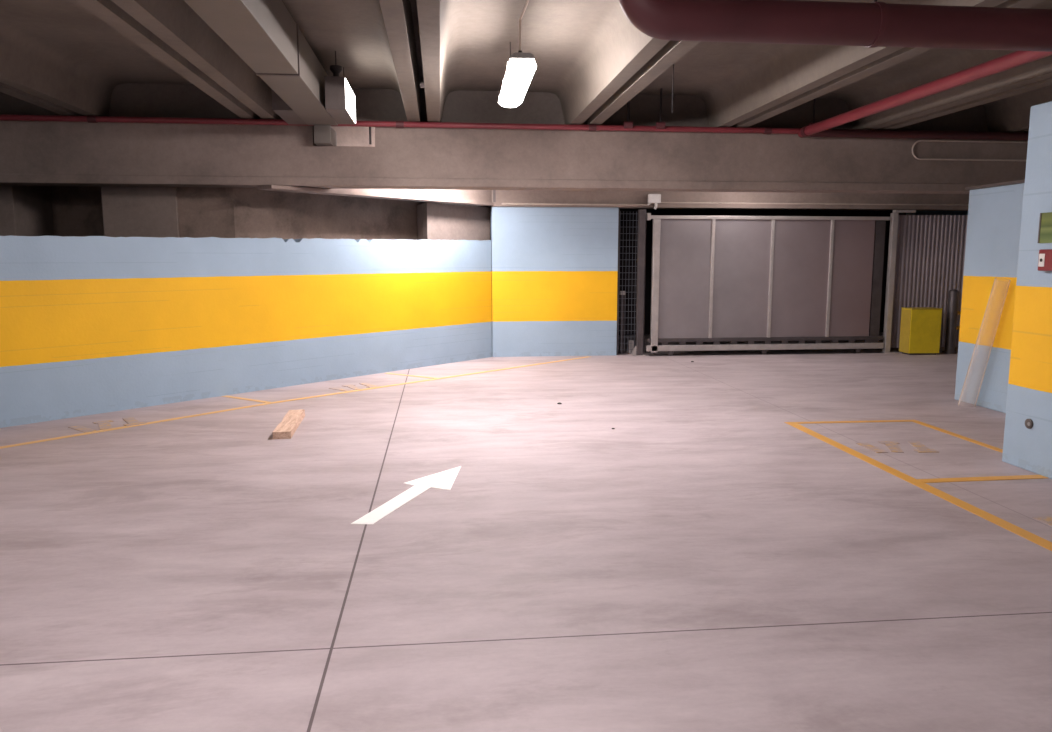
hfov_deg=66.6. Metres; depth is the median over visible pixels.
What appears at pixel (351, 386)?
worn stencil mark
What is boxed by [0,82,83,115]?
ceiling panel
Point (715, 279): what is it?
gate
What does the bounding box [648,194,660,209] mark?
junction box
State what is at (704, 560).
floor
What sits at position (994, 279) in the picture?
tube
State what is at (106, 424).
worn stencil mark
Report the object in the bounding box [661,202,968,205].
conduit
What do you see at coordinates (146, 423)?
parking line
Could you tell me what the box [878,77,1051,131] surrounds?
ceiling panel
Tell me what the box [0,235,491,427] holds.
wall
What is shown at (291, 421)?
block
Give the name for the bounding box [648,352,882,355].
track
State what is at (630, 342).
post
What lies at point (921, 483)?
parking line
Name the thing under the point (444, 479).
arrow
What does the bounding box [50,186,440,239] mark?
wall
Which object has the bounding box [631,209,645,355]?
post
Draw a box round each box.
[314,125,336,145]
[324,51,355,124]
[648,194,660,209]
[899,307,942,354]
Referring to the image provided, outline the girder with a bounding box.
[0,120,1027,193]
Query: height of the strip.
0.260 m
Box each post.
[620,291,624,353]
[628,340,633,353]
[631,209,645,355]
[882,210,915,352]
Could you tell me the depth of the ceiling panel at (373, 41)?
6.95 m
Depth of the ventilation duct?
6.34 m
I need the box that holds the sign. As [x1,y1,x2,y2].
[1038,212,1051,242]
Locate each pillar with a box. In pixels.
[955,179,1024,412]
[1002,101,1051,478]
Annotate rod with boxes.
[369,127,371,144]
[623,101,632,127]
[656,88,664,128]
[808,98,815,124]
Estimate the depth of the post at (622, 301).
12.98 m
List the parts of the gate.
sheet panel, sheet panel, rail, rail, rail, sheet panel, sheet panel, plate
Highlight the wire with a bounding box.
[672,64,673,112]
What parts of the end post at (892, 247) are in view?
post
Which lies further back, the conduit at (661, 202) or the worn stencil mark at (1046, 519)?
the conduit at (661, 202)
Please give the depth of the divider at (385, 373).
10.63 m
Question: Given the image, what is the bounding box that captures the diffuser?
[498,59,535,107]
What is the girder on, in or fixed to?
attached to the wall at (220, 212)
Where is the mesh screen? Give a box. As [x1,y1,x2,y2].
[616,209,646,354]
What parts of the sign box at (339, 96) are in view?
mount knob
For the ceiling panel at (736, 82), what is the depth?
8.02 m
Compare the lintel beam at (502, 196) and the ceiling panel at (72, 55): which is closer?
the ceiling panel at (72, 55)
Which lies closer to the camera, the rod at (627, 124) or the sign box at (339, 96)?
the sign box at (339, 96)
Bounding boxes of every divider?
[221,395,268,402]
[385,373,434,378]
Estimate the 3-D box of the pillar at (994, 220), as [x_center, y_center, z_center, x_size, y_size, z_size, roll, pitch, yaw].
[5.136,-0.690,8.104,0.730,2.300,1.330,-1,8,-6]
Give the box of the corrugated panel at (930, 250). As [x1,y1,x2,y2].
[890,215,967,347]
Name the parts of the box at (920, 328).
plate, lid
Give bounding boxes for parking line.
[0,356,588,448]
[784,420,1051,550]
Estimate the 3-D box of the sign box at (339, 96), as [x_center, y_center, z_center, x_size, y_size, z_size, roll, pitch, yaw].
[-1.917,-2.870,8.276,0.202,0.575,0.920,-1,8,-6]
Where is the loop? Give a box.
[912,140,1027,160]
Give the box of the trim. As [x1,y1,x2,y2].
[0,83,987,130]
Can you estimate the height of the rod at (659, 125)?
0.470 m
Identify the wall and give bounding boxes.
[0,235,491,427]
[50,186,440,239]
[480,206,905,334]
[491,207,618,356]
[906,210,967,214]
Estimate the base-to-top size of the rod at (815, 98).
0.460 m
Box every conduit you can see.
[502,203,647,205]
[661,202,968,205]
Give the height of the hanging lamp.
0.583 m
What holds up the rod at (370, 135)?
hanging from the pipe at (89, 118)
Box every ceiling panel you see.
[0,0,258,118]
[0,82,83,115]
[111,0,420,121]
[417,0,668,124]
[585,0,1007,126]
[730,0,1051,128]
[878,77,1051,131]
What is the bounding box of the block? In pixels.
[272,409,304,438]
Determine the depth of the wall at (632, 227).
16.17 m
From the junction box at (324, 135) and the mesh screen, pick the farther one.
the mesh screen
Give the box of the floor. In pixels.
[0,332,1051,731]
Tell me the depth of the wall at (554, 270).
12.58 m
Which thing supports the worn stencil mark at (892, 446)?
on the floor
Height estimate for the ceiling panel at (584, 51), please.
0.500 m
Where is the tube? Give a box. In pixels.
[958,279,1010,406]
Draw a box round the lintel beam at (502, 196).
[490,190,968,210]
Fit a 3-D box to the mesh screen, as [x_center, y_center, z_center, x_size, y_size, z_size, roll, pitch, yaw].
[1.685,-1.335,12.806,0.450,2.320,0.030,-1,8,-6]
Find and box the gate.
[646,213,890,354]
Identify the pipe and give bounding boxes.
[0,114,799,133]
[619,0,1051,51]
[798,51,1051,137]
[809,129,1028,140]
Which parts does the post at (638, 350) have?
post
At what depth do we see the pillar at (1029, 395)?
5.80 m
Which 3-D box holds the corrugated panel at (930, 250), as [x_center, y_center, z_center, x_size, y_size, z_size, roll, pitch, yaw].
[6.720,-1.361,13.257,1.420,2.250,0.090,-1,8,-6]
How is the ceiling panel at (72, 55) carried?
attached to the ceiling
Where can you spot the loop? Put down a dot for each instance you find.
(913, 154)
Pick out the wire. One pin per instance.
(673, 64)
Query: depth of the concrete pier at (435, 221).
12.15 m
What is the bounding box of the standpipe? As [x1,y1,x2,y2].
[942,289,960,353]
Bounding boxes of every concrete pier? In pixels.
[0,185,53,235]
[101,186,179,237]
[417,203,489,240]
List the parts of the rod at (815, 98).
rod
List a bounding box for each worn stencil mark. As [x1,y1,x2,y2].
[68,417,145,432]
[329,383,378,390]
[856,441,938,452]
[1032,516,1051,525]
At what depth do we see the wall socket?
5.84 m
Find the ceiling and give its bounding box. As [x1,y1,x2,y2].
[410,0,424,87]
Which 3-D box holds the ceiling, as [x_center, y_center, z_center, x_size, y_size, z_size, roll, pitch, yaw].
[0.025,-2.729,3.693,18.900,0.200,24.600,-1,8,-6]
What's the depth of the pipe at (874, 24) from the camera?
4.31 m
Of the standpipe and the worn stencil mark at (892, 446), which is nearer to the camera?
the worn stencil mark at (892, 446)
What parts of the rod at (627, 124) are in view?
rod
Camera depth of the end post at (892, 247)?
13.02 m
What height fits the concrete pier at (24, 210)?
1.395 m
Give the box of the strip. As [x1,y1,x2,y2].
[493,190,495,201]
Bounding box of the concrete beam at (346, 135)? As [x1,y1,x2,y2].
[258,126,494,205]
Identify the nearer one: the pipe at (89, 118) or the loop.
the pipe at (89, 118)
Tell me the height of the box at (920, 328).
0.752 m
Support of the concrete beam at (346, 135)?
attached to the ceiling
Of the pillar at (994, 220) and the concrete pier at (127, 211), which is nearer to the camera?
the pillar at (994, 220)
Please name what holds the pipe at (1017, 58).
hanging from the rod at (815, 98)
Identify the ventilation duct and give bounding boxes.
[184,0,337,145]
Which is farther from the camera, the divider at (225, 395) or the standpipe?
the standpipe
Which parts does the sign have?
edge trim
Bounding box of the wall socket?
[1025,419,1032,428]
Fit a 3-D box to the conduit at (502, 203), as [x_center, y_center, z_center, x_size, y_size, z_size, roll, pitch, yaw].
[0.765,-2.505,12.403,2.290,0.027,0.023,-1,8,-6]
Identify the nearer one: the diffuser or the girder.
the diffuser
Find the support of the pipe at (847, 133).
attached to the pipe at (1017, 58)
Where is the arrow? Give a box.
[351,466,460,523]
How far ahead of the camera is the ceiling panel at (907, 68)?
8.27 m
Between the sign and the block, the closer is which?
the sign
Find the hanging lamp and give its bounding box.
[498,0,535,107]
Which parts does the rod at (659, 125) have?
rod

